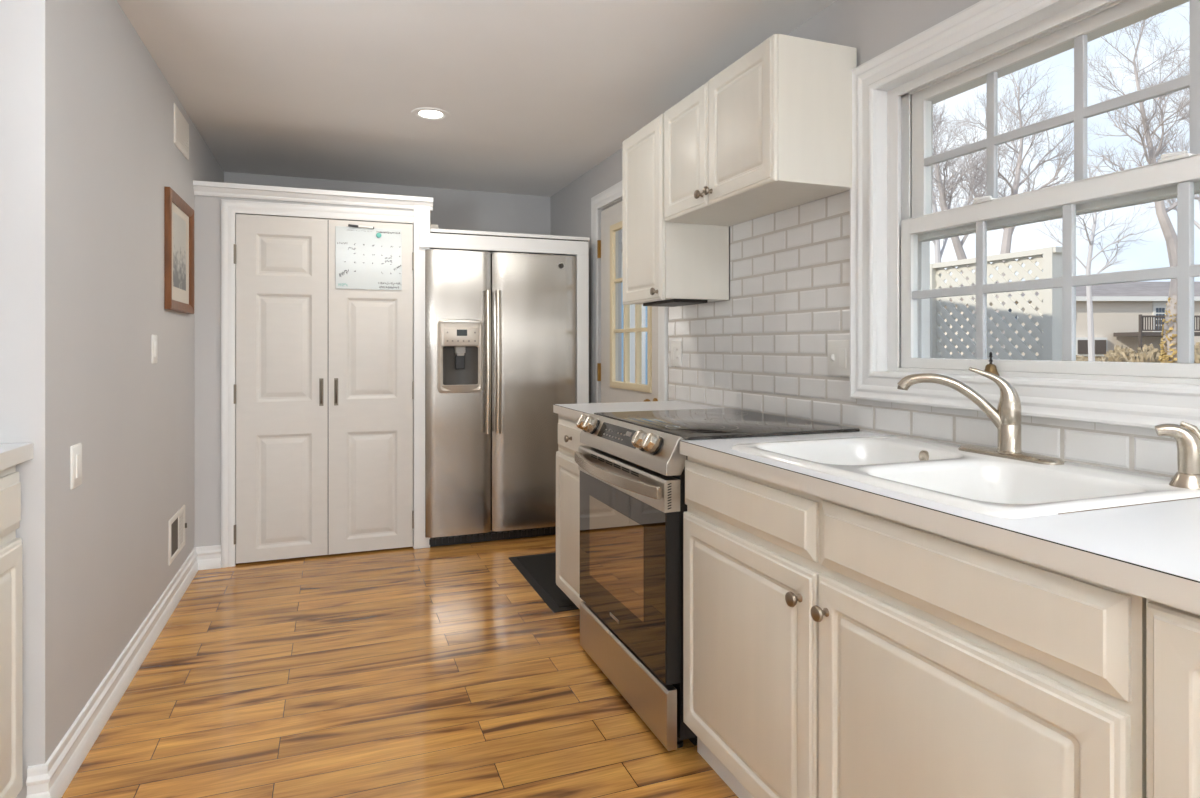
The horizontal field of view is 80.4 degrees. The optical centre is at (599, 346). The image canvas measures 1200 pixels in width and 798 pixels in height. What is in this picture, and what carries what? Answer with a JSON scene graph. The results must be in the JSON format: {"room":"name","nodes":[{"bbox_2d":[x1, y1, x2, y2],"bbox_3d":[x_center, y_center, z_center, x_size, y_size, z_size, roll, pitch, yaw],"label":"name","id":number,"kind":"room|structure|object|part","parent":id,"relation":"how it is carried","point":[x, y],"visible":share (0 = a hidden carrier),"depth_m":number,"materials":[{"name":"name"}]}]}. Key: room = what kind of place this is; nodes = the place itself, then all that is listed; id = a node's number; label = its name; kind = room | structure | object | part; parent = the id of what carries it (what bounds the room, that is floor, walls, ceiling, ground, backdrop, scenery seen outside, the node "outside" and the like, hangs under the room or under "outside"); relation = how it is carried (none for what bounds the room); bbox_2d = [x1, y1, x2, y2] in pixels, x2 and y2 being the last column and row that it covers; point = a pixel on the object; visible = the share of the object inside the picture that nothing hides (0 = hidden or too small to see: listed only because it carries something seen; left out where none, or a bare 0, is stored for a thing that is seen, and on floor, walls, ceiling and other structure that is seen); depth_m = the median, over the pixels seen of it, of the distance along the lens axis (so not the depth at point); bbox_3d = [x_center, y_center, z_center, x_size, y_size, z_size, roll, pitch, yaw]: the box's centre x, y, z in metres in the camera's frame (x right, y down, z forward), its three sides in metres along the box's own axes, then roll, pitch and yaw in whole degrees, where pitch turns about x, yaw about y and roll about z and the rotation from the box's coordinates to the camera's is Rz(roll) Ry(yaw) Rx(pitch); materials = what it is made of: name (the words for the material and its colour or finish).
{"room":"kitchen","nodes":[
{"label":"kitchen","id":0,"kind":"room"},
{"bbox_2d":[0,0,223,797],"bbox_3d":[-2.293,0.004,3.187,0.670,2.365,3.180,0,0,-21],"label":"wall","id":1,"kind":"structure","parent":0,"point":[89,153],"depth_m":2.10,"materials":[{"name":"paint"}]},
{"bbox_2d":[70,443,81,489],"bbox_3d":[-1.495,0.342,2.031,0.010,0.122,0.080,0,0,-21],"label":"light switch","id":2,"kind":"object","parent":1,"relation":"attached to","point":[75,450],"visible":1,"depth_m":2.01,"materials":[{"name":"white plastic"}]},
{"bbox_2d":[26,545,220,797],"bbox_3d":[-1.741,1.127,2.801,0.126,0.119,2.113,0,0,-20],"label":"baseboard","id":3,"kind":"structure","parent":1,"relation":"attached to","point":[51,779],"depth_m":2.30,"materials":[{"name":"white paint"}]},
{"bbox_2d":[152,335,156,363],"bbox_3d":[-1.829,0.012,2.918,0.010,0.118,0.078,0,0,-21],"label":"light switch","id":4,"kind":"object","parent":1,"relation":"attached to","point":[154,337],"visible":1,"depth_m":2.90,"materials":[{"name":"white plastic"}]},
{"bbox_2d":[169,505,186,564],"bbox_3d":[-1.985,0.882,3.343,0.016,0.200,0.345,0,0,-21],"label":"air vent","id":5,"kind":"object","parent":1,"relation":"in","point":[177,525],"visible":1,"depth_m":3.33,"materials":[{"name":"white metal"}]},
{"bbox_2d":[164,186,193,313],"bbox_3d":[-1.986,-0.430,3.362,0.026,0.534,0.558,0,0,-21],"label":"picture frame","id":6,"kind":"object","parent":1,"relation":"attached to","point":[178,215],"visible":1,"depth_m":3.32,"materials":[{"name":"brown wood"}]},
{"bbox_2d":[173,212,185,290],"bbox_3d":[-1.992,-0.443,3.364,0.001,0.340,0.300,0,0,-21],"label":"print","id":7,"kind":"object","parent":6,"relation":"attached to","point":[179,221],"depth_m":3.36},
{"bbox_2d":[174,103,188,159],"bbox_3d":[-2.025,-1.033,3.437,0.008,0.184,0.330,0,0,-21],"label":"air vent","id":8,"kind":"object","parent":1,"relation":"in","point":[181,126],"visible":1,"depth_m":3.41,"materials":[{"name":"silver metal"}]},
{"bbox_2d":[195,195,413,564],"bbox_3d":[-1.616,0.172,4.029,1.190,2.030,0.100,0,0,-21],"label":"wall","id":9,"kind":"structure","parent":0,"point":[207,208],"depth_m":3.80,"materials":[{"name":"paint"}]},
{"bbox_2d":[234,214,327,563],"bbox_3d":[-1.758,0.230,3.921,0.475,1.890,0.061,0,0,-21],"label":"door","id":10,"kind":"structure","parent":9,"relation":"in","point":[281,386],"depth_m":3.92,"materials":[{"name":"paint"}]},
{"bbox_3d":[-1.561,0.258,3.977,0.022,0.154,0.028,0,0,-21],"label":"pull handle","id":11,"kind":"part","parent":10,"relation":"part of","materials":[{"name":"silver metal"}]},
{"bbox_2d":[193,180,432,210],"bbox_3d":[-1.567,-0.837,3.969,1.240,0.068,0.048,0,0,-21],"label":"trim","id":12,"kind":"structure","parent":9,"relation":"attached to","point":[202,188],"depth_m":3.94,"materials":[{"name":"white paint"}]},
{"bbox_2d":[221,199,413,567],"bbox_3d":[-1.563,0.200,3.985,1.005,1.975,0.020,0,0,-21],"label":"trim","id":13,"kind":"structure","parent":9,"relation":"attached to","point":[229,208],"depth_m":3.82,"materials":[{"name":"white paint"}]},
{"bbox_2d":[328,219,413,554],"bbox_3d":[-1.311,0.230,4.089,0.473,1.890,0.061,0,0,-21],"label":"door","id":14,"kind":"structure","parent":9,"relation":"in","point":[371,383],"depth_m":4.08,"materials":[{"name":"paint"}]},
{"bbox_3d":[-1.488,0.258,4.005,0.022,0.154,0.028,0,0,-21],"label":"pull handle","id":15,"kind":"part","parent":14,"relation":"part of","materials":[{"name":"silver metal"}]},
{"bbox_2d":[335,226,401,289],"bbox_3d":[-1.325,-0.502,4.074,0.362,0.353,0.007,0,0,-21],"label":"calendar","id":16,"kind":"object","parent":14,"relation":"attached to","point":[363,260],"visible":1,"depth_m":4.07,"materials":[{"name":"white paper"}]},
{"bbox_2d":[348,224,373,228],"bbox_3d":[-1.362,-0.683,4.050,0.141,0.020,0.013,0,0,-21],"label":"marker pen","id":17,"kind":"object","parent":16,"relation":"attached to","point":[350,225],"visible":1,"depth_m":4.05,"materials":[{"name":"white plastic"}]},
{"bbox_2d":[414,205,429,548],"bbox_3d":[-1.048,0.170,4.177,0.093,2.034,0.022,0,0,-21],"label":"trim","id":18,"kind":"structure","parent":9,"relation":"attached to","point":[421,213],"depth_m":4.16,"materials":[{"name":"white paint"}]},
{"bbox_2d":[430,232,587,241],"bbox_3d":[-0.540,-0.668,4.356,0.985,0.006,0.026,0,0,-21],"label":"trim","id":19,"kind":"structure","parent":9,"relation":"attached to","point":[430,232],"depth_m":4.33,"materials":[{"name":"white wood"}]},
{"bbox_2d":[224,172,549,234],"bbox_3d":[-1.796,0.004,5.126,2.965,2.365,0.100,0,0,-21],"label":"wall","id":20,"kind":"structure","parent":0,"point":[453,209],"depth_m":5.36,"materials":[{"name":"paint"}]},
{"bbox_2d":[419,228,589,254],"bbox_3d":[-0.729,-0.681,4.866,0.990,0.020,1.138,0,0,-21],"label":"trim","id":21,"kind":"structure","parent":20,"relation":"attached to","point":[431,229],"depth_m":4.36,"materials":[{"name":"white paint"}]},
{"bbox_2d":[430,224,438,228],"bbox_3d":[-1.010,-0.711,4.298,0.062,0.040,0.082,0,0,-21],"label":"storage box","id":22,"kind":"object","parent":21,"relation":"on","point":[434,226],"visible":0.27,"depth_m":4.26,"materials":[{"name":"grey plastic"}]},
{"bbox_2d":[545,254,588,403],"bbox_3d":[-0.306,0.258,5.029,0.077,1.858,1.130,0,0,-21],"label":"trim","id":23,"kind":"structure","parent":20,"relation":"attached to","point":[582,261],"depth_m":4.50,"materials":[{"name":"white paint"}]},
{"bbox_2d":[61,535,738,797],"bbox_3d":[-0.311,1.217,1.261,3.225,0.060,8.380,0,0,-21],"label":"floor","id":24,"kind":"structure","parent":0,"point":[436,671],"depth_m":2.40,"materials":[{"name":"brown wood"}]},
{"bbox_2d":[0,465,22,797],"bbox_3d":[-1.555,0.737,1.226,0.656,0.900,0.990,0,0,-21],"label":"base cabinet","id":25,"kind":"object","parent":24,"relation":"on","point":[11,547],"visible":1,"depth_m":1.72,"materials":[{"name":"paint"}]},
{"bbox_3d":[-1.290,0.386,1.335,0.019,0.142,0.966,0,0,-21],"label":"drawer","id":26,"kind":"part","parent":25,"relation":"part of","materials":[{"name":"paint"}]},
{"bbox_2d":[0,443,32,470],"bbox_3d":[-1.267,0.265,0.431,0.641,0.040,2.698,0,0,-21],"label":"countertop","id":27,"kind":"structure","parent":25,"relation":"on","point":[11,454],"depth_m":1.72,"materials":[{"name":"laminate"}]},
{"bbox_2d":[425,249,575,546],"bbox_3d":[-0.708,0.307,4.646,0.930,1.751,0.843,0,0,-21],"label":"refrigerator","id":28,"kind":"object","parent":24,"relation":"on","point":[500,328],"visible":1,"depth_m":4.29,"materials":[{"name":"grey metal"}]},
{"bbox_3d":[-0.845,0.277,4.239,0.386,1.690,0.060,0,0,-21],"label":"freezer door","id":29,"kind":"part","parent":28,"relation":"part of","materials":[{"name":"silver metal"}]},
{"bbox_3d":[-0.821,-0.057,4.201,0.205,0.104,0.013,0,0,-21],"label":"control panel","id":30,"kind":"part","parent":28,"relation":"part of","materials":[{"name":"beige plastic"}]},
{"bbox_3d":[-0.672,0.094,4.249,0.034,0.859,0.073,0,0,-21],"label":"door handle","id":31,"kind":"part","parent":28,"relation":"part of","materials":[{"name":"silver metal"}]},
{"bbox_3d":[-0.614,0.094,4.271,0.034,0.859,0.073,0,0,-21],"label":"door handle","id":32,"kind":"part","parent":28,"relation":"part of","materials":[{"name":"silver metal"}]},
{"bbox_3d":[-0.406,0.277,4.404,0.536,1.690,0.060,0,0,-21],"label":"fridge door","id":33,"kind":"part","parent":28,"relation":"part of","materials":[{"name":"silver metal"}]},
{"bbox_2d":[509,552,578,612],"bbox_3d":[-0.088,1.183,3.671,0.582,0.008,0.875,0,0,-21],"label":"floor mat","id":34,"kind":"object","parent":24,"relation":"on","point":[539,570],"visible":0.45,"depth_m":3.62,"materials":[{"name":"black rubber"}]},
{"bbox_2d":[556,414,584,608],"bbox_3d":[0.162,0.750,3.159,0.654,0.875,0.549,0,0,-21],"label":"base cabinet","id":35,"kind":"object","parent":24,"relation":"on","point":[567,472],"visible":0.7,"depth_m":3.12,"materials":[{"name":"paint"}]},
{"bbox_3d":[-0.138,0.400,3.073,0.032,0.033,0.033,0,0,-21],"label":"knob","id":36,"kind":"part","parent":35,"relation":"part of","materials":[{"name":"silver metal"}]},
{"bbox_3d":[-0.105,0.402,3.054,0.019,0.141,0.510,0,0,-21],"label":"drawer","id":37,"kind":"part","parent":35,"relation":"part of","materials":[{"name":"paint"}]},
{"bbox_2d":[553,401,715,419],"bbox_3d":[0.175,0.291,3.171,0.628,0.038,0.568,0,0,-21],"label":"countertop","id":38,"kind":"structure","parent":35,"relation":"on","point":[574,411],"depth_m":3.19,"materials":[{"name":"laminate"}]},
{"bbox_2d":[575,408,859,750],"bbox_3d":[0.344,0.724,2.512,0.749,0.926,0.808,0,0,-21],"label":"range","id":39,"kind":"object","parent":24,"relation":"on","point":[631,465],"visible":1,"depth_m":2.27,"materials":[{"name":"silver metal"}]},
{"bbox_3d":[-0.064,0.292,2.727,0.054,0.062,0.056,0,0,-21],"label":"knob","id":40,"kind":"part","parent":39,"relation":"part of","materials":[{"name":"silver metal"}]},
{"bbox_3d":[-0.037,0.292,2.657,0.054,0.062,0.056,0,0,-21],"label":"knob","id":41,"kind":"part","parent":39,"relation":"part of","materials":[{"name":"silver metal"}]},
{"bbox_3d":[0.064,0.304,2.440,0.029,0.051,0.352,0,0,-21],"label":"display panel","id":42,"kind":"part","parent":39,"relation":"part of","materials":[{"name":"black glass"}]},
{"bbox_3d":[0.072,1.080,2.408,0.034,0.174,0.770,0,0,-21],"label":"storage drawer","id":43,"kind":"part","parent":39,"relation":"part of","materials":[{"name":"metal"}]},
{"bbox_2d":[575,439,696,740],"bbox_3d":[0.344,0.717,2.511,0.749,0.860,0.769,0,0,-21],"label":"oven","id":44,"kind":"object","parent":39,"relation":"in","point":[633,506],"depth_m":2.23,"materials":[{"name":"silver metal"}]},
{"bbox_3d":[0.126,0.292,2.221,0.054,0.062,0.056,0,0,-21],"label":"knob","id":45,"kind":"part","parent":39,"relation":"part of","materials":[{"name":"silver metal"}]},
{"bbox_3d":[0.154,0.292,2.147,0.054,0.062,0.056,0,0,-21],"label":"knob","id":46,"kind":"part","parent":39,"relation":"part of","materials":[{"name":"silver metal"}]},
{"bbox_2d":[594,408,859,439],"bbox_3d":[0.403,0.267,2.534,0.613,0.009,0.808,0,0,-21],"label":"cooktop","id":47,"kind":"object","parent":39,"relation":"in","point":[715,423],"depth_m":2.41,"materials":[{"name":"black glass"}]},
{"bbox_2d":[697,737,753,797],"bbox_3d":[0.714,1.157,0.960,0.016,0.060,2.395,0,0,-21],"label":"baseboard","id":48,"kind":"structure","parent":24,"relation":"on","point":[709,757],"depth_m":1.94,"materials":[{"name":"white paint"}]},
{"bbox_2d":[683,456,1145,797],"bbox_3d":[0.741,0.750,1.587,0.676,0.875,1.243,0,0,-21],"label":"base cabinet","id":49,"kind":"object","parent":24,"relation":"on","point":[831,649],"visible":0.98,"depth_m":1.29,"materials":[{"name":"paint"}]},
{"bbox_3d":[0.351,0.787,1.780,0.019,0.612,0.606,0,0,-21],"label":"door","id":50,"kind":"part","parent":49,"relation":"part of","materials":[{"name":"paint"}]},
{"bbox_3d":[0.350,0.395,1.783,0.019,0.128,0.600,0,0,-21],"label":"drawer","id":51,"kind":"part","parent":49,"relation":"part of","materials":[{"name":"paint"}]},
{"bbox_3d":[0.419,0.545,1.531,0.032,0.033,0.033,0,0,-21],"label":"knob","id":52,"kind":"part","parent":49,"relation":"part of","materials":[{"name":"silver metal"}]},
{"bbox_3d":[0.450,0.545,1.449,0.032,0.033,0.033,0,0,-21],"label":"knob","id":53,"kind":"part","parent":49,"relation":"part of","materials":[{"name":"silver metal"}]},
{"bbox_3d":[0.569,0.785,1.202,0.019,0.616,0.616,0,0,-21],"label":"door","id":54,"kind":"part","parent":49,"relation":"part of","materials":[{"name":"paint"}]},
{"bbox_3d":[0.570,0.391,1.200,0.019,0.136,0.614,0,0,-21],"label":"drawer","id":55,"kind":"part","parent":49,"relation":"part of","materials":[{"name":"paint"}]},
{"bbox_2d":[1146,598,1199,797],"bbox_3d":[1.164,0.750,0.463,0.676,0.875,1.148,0,0,-21],"label":"base cabinet","id":56,"kind":"object","parent":24,"relation":"on","point":[1172,633],"visible":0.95,"depth_m":0.86,"materials":[{"name":"paint"}]},
{"bbox_2d":[680,431,1199,614],"bbox_3d":[0.958,0.291,1.048,0.658,0.038,2.388,0,0,-21],"label":"countertop","id":57,"kind":"structure","parent":56,"relation":"on","point":[1151,551],"depth_m":1.08,"materials":[{"name":"laminate"}]},
{"bbox_2d":[731,435,1199,518],"bbox_3d":[0.762,0.355,1.611,0.589,0.186,0.849,0,0,-21],"label":"sink","id":58,"kind":"object","parent":57,"relation":"in","point":[936,471],"visible":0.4,"depth_m":1.56,"materials":[{"name":"white ceramic"}]},
{"bbox_2d":[897,367,1063,464],"bbox_3d":[0.928,0.156,1.727,0.354,0.212,0.158,0,0,41],"label":"faucet","id":59,"kind":"object","parent":58,"relation":"on","point":[1007,416],"visible":1,"depth_m":1.68,"materials":[{"name":"silver metal"}]},
{"bbox_3d":[0.871,0.149,1.734,0.268,0.165,0.033,0,0,27],"label":"spout","id":60,"kind":"part","parent":59,"relation":"part of","materials":[{"name":"silver metal"}]},
{"bbox_3d":[0.942,0.107,1.691,0.109,0.113,0.049,0,0,13],"label":"lever handle","id":61,"kind":"part","parent":59,"relation":"part of","materials":[{"name":"silver metal"}]},
{"bbox_3d":[0.971,0.256,1.690,0.063,0.013,0.264,0,0,-21],"label":"plate","id":62,"kind":"part","parent":59,"relation":"part of","materials":[{"name":"silver metal"}]},
{"bbox_2d":[1155,421,1199,489],"bbox_3d":[1.091,0.202,1.326,0.079,0.122,0.060,0,0,2],"label":"sprayer","id":63,"kind":"object","parent":58,"relation":"on","point":[1186,435],"visible":1,"depth_m":1.32,"materials":[{"name":"silver metal"}]},
{"bbox_2d":[117,0,835,196],"bbox_3d":[-0.311,-1.218,1.261,3.225,0.080,8.380,0,0,-21],"label":"ceiling","id":64,"kind":"structure","parent":0,"point":[536,94],"depth_m":3.09,"materials":[{"name":"paint"}]},
{"bbox_2d":[411,108,450,120],"bbox_3d":[-0.858,-1.190,3.601,0.196,0.036,0.196,0,0,-21],"label":"recessed light","id":65,"kind":"object","parent":64,"relation":"in","point":[432,114],"visible":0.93,"depth_m":3.60,"materials":[{"name":"paint"}]},
{"bbox_2d":[550,0,1177,477],"bbox_3d":[1.119,0.004,1.799,0.169,2.365,8.180,0,0,-21],"label":"wall","id":66,"kind":"structure","parent":0,"point":[1150,455],"depth_m":2.56,"materials":[{"name":"tile"}]},
{"bbox_2d":[597,201,657,402],"bbox_3d":[0.149,0.153,4.167,0.110,2.043,0.906,0,0,-21],"label":"door","id":67,"kind":"structure","parent":66,"relation":"in","point":[613,390],"depth_m":4.37,"materials":[{"name":"paint"}]},
{"bbox_3d":[0.174,-0.246,4.125,0.026,0.998,0.595,0,0,-21],"label":"lite frame","id":68,"kind":"part","parent":67,"relation":"part of","materials":[{"name":"beige wood"}]},
{"bbox_2d":[591,181,667,402],"bbox_3d":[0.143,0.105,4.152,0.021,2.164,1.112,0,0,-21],"label":"trim","id":69,"kind":"structure","parent":66,"relation":"attached to","point":[614,192],"depth_m":4.59,"materials":[{"name":"white paint"}]},
{"bbox_2d":[622,114,728,306],"bbox_3d":[0.312,-0.578,3.195,0.352,0.785,0.442,0,0,-21],"label":"upper cabinet","id":70,"kind":"object","parent":66,"relation":"attached to","point":[665,264],"visible":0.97,"depth_m":3.03,"materials":[{"name":"paint"}]},
{"bbox_3d":[0.185,-0.580,3.150,0.019,0.773,0.430,0,0,-21],"label":"door","id":71,"kind":"part","parent":70,"relation":"part of","materials":[{"name":"paint"}]},
{"bbox_3d":[0.226,-0.229,2.970,0.032,0.033,0.033,0,0,-21],"label":"knob","id":72,"kind":"part","parent":70,"relation":"part of","materials":[{"name":"silver metal"}]},
{"bbox_2d":[671,341,681,366],"bbox_3d":[0.375,0.037,3.522,0.010,0.125,0.112,0,0,-21],"label":"wall outlet","id":73,"kind":"object","parent":66,"relation":"attached to","point":[676,346],"visible":1,"depth_m":3.51,"materials":[{"name":"white plastic"}]},
{"bbox_2d":[676,347,678,360],"bbox_3d":[0.382,0.037,3.499,0.003,0.068,0.030,0,0,-21],"label":"socket","id":74,"kind":"object","parent":73,"relation":"attached to","point":[677,348],"depth_m":3.50,"materials":[{"name":"white plastic"}]},
{"bbox_2d":[664,34,856,225],"bbox_3d":[0.531,-0.742,2.615,0.352,0.457,0.790,0,0,-21],"label":"upper cabinet","id":75,"kind":"object","parent":66,"relation":"attached to","point":[771,132],"visible":1,"depth_m":2.30,"materials":[{"name":"paint"}]},
{"bbox_3d":[0.332,-0.740,2.759,0.019,0.453,0.365,0,0,-21],"label":"door","id":76,"kind":"part","parent":75,"relation":"part of","materials":[{"name":"paint"}]},
{"bbox_3d":[0.363,-0.557,2.606,0.032,0.033,0.033,0,0,-21],"label":"knob","id":77,"kind":"part","parent":75,"relation":"part of","materials":[{"name":"silver metal"}]},
{"bbox_3d":[0.386,-0.557,2.545,0.032,0.033,0.033,0,0,-21],"label":"knob","id":78,"kind":"part","parent":75,"relation":"part of","materials":[{"name":"silver metal"}]},
{"bbox_3d":[0.470,-0.741,2.392,0.019,0.455,0.411,0,0,-21],"label":"door","id":79,"kind":"part","parent":75,"relation":"part of","materials":[{"name":"paint"}]},
{"bbox_2d":[827,340,849,376],"bbox_3d":[0.798,0.040,2.385,0.018,0.122,0.118,0,0,-21],"label":"light switch","id":80,"kind":"object","parent":66,"relation":"attached to","point":[838,351],"visible":0.91,"depth_m":2.38,"materials":[{"name":"white plastic"}]},
{"bbox_2d":[850,0,1199,429],"bbox_3d":[1.144,-0.364,1.716,0.204,1.067,1.347,0,0,-21],"label":"window","id":81,"kind":"structure","parent":66,"relation":"in","point":[893,224],"depth_m":1.90,"materials":[{"name":"white paint"}]},
{"bbox_2d":[984,352,999,375],"bbox_3d":[1.036,0.047,1.882,0.042,0.064,0.042,0,0,-21],"label":"bell","id":82,"kind":"object","parent":81,"relation":"on","point":[991,368],"visible":0.84,"depth_m":1.87,"materials":[{"name":"brown metal"}]},
{"bbox_3d":[1.141,-0.162,1.715,0.033,0.464,1.077,0,0,-21],"label":"sash","id":83,"kind":"part","parent":81,"relation":"part of","materials":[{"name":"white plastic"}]},
{"bbox_3d":[1.183,-0.562,1.730,0.037,0.474,1.077,0,0,-21],"label":"sash","id":84,"kind":"part","parent":81,"relation":"part of","materials":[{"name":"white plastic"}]},
{"label":"outside","id":85,"kind":"structure","parent":0,"visible":0},
{"bbox_3d":[26.614,1.237,31.370,68.100,1.100,90.000,0,0,-21],"label":"ground","id":86,"kind":"structure","parent":85,"visible":0},
{"bbox_2d":[622,302,646,384],"bbox_3d":[1.717,-0.263,11.916,5.400,4.100,2.500,0,0,-21],"label":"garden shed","id":87,"kind":"object","parent":86,"relation":"on","point":[632,306],"visible":0.02,"depth_m":10.38,"materials":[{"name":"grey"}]},
{"bbox_2d":[932,109,1009,262],"bbox_3d":[12.274,-3.679,25.861,4.471,10.111,3.830,0,0,3],"label":"bare tree","id":88,"kind":"object","parent":86,"relation":"on","point":[938,253],"visible":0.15,"depth_m":25.92,"materials":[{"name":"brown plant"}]},
{"bbox_2d":[932,93,1019,354],"bbox_3d":[7.290,-2.257,15.085,3.657,7.933,2.485,0,0,-33],"label":"bare tree","id":89,"kind":"object","parent":86,"relation":"on","point":[945,195],"visible":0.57,"depth_m":14.86,"materials":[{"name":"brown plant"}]},
{"bbox_2d":[930,247,1061,360],"bbox_3d":[2.654,0.587,4.876,0.090,2.400,1.060,0,0,-21],"label":"lattice screen","id":90,"kind":"object","parent":86,"relation":"on","point":[1049,259],"visible":0.27,"depth_m":4.73,"materials":[{"name":"white wood"}]},
{"bbox_3d":[2.492,0.587,5.306,0.090,2.400,0.060,0,0,-21],"label":"post","id":91,"kind":"part","parent":90,"relation":"part of","materials":[{"name":"white wood"}]},
{"bbox_3d":[2.654,-0.596,4.876,0.080,0.035,1.060,0,0,-21],"label":"rail","id":92,"kind":"part","parent":90,"relation":"part of","materials":[{"name":"white wood"}]},
{"bbox_3d":[2.823,0.587,4.426,0.090,2.400,0.060,0,0,-21],"label":"post","id":93,"kind":"part","parent":90,"relation":"part of","materials":[{"name":"white wood"}]},
{"bbox_2d":[939,59,1095,359],"bbox_3d":[11.591,-3.390,19.627,4.846,9.917,3.677,0,0,-39],"label":"bare tree","id":94,"kind":"object","parent":86,"relation":"on","point":[1007,233],"visible":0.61,"depth_m":19.42,"materials":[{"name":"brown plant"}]},
{"bbox_2d":[941,282,1199,356],"bbox_3d":[36.129,-1.631,49.950,23.265,5.836,9.100,0,0,0],"label":"house","id":95,"kind":"structure","parent":86,"relation":"on","point":[1117,307],"depth_m":46.00,"materials":[{"name":"beige"}]},
{"bbox_3d":[31.074,0.052,45.630,0.713,0.907,0.060,0,0,0],"label":"pane","id":96,"kind":"part","parent":95,"relation":"part of","materials":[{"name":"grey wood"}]},
{"bbox_3d":[32.176,0.052,45.630,0.713,0.907,0.060,0,0,0],"label":"pane","id":97,"kind":"part","parent":95,"relation":"part of","materials":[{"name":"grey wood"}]},
{"bbox_3d":[36.307,-1.876,45.985,1.004,2.171,0.130,0,0,0],"label":"door frame","id":98,"kind":"part","parent":95,"relation":"part of","materials":[{"name":"white wood"}]},
{"bbox_3d":[36.242,-1.746,45.910,0.551,1.458,0.040,0,0,0],"label":"pane","id":99,"kind":"part","parent":95,"relation":"part of","materials":[{"name":"clear glass"}]},
{"bbox_2d":[1027,141,1174,360],"bbox_3d":[23.430,-4.228,33.689,5.451,10.710,5.382,0,0,4],"label":"bare tree","id":100,"kind":"object","parent":86,"relation":"on","point":[1090,324],"visible":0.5,"depth_m":33.92,"materials":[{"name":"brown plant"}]},
{"bbox_2d":[1016,342,1199,363],"bbox_3d":[31.329,0.356,40.114,22.352,1.210,7.103,0,0,0],"label":"dry brush","id":101,"kind":"object","parent":86,"relation":"on","point":[1148,354],"visible":0.3,"depth_m":38.61,"materials":[{"name":"beige plant"}]},
{"bbox_2d":[1067,5,1199,362],"bbox_3d":[16.889,-5.078,21.797,5.892,13.143,3.656,0,0,-9],"label":"bare tree","id":102,"kind":"object","parent":86,"relation":"on","point":[1168,354],"visible":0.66,"depth_m":21.94,"materials":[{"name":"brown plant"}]},
{"bbox_2d":[1113,314,1199,349],"bbox_3d":[35.190,-0.488,44.690,4.066,2.918,2.320,0,0,0],"label":"deck","id":103,"kind":"object","parent":86,"relation":"on","point":[1140,334],"visible":0.48,"depth_m":43.60,"materials":[{"name":"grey wood"}]},
{"bbox_3d":[33.203,-0.488,43.615,0.092,2.918,0.170,0,0,0],"label":"post","id":104,"kind":"part","parent":103,"relation":"part of","materials":[{"name":"grey wood"}]},
{"bbox_3d":[35.196,-1.410,43.600,4.054,0.952,0.100,0,0,0],"label":"rail","id":105,"kind":"part","parent":103,"relation":"part of","materials":[{"name":"grey wood"}]},
{"bbox_2d":[1121,34,1199,229],"bbox_3d":[25.420,-6.015,29.173,6.786,14.537,5.941,0,0,33],"label":"bare tree","id":106,"kind":"object","parent":86,"relation":"on","point":[1169,202],"visible":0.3,"depth_m":30.14,"materials":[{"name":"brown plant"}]}
]}

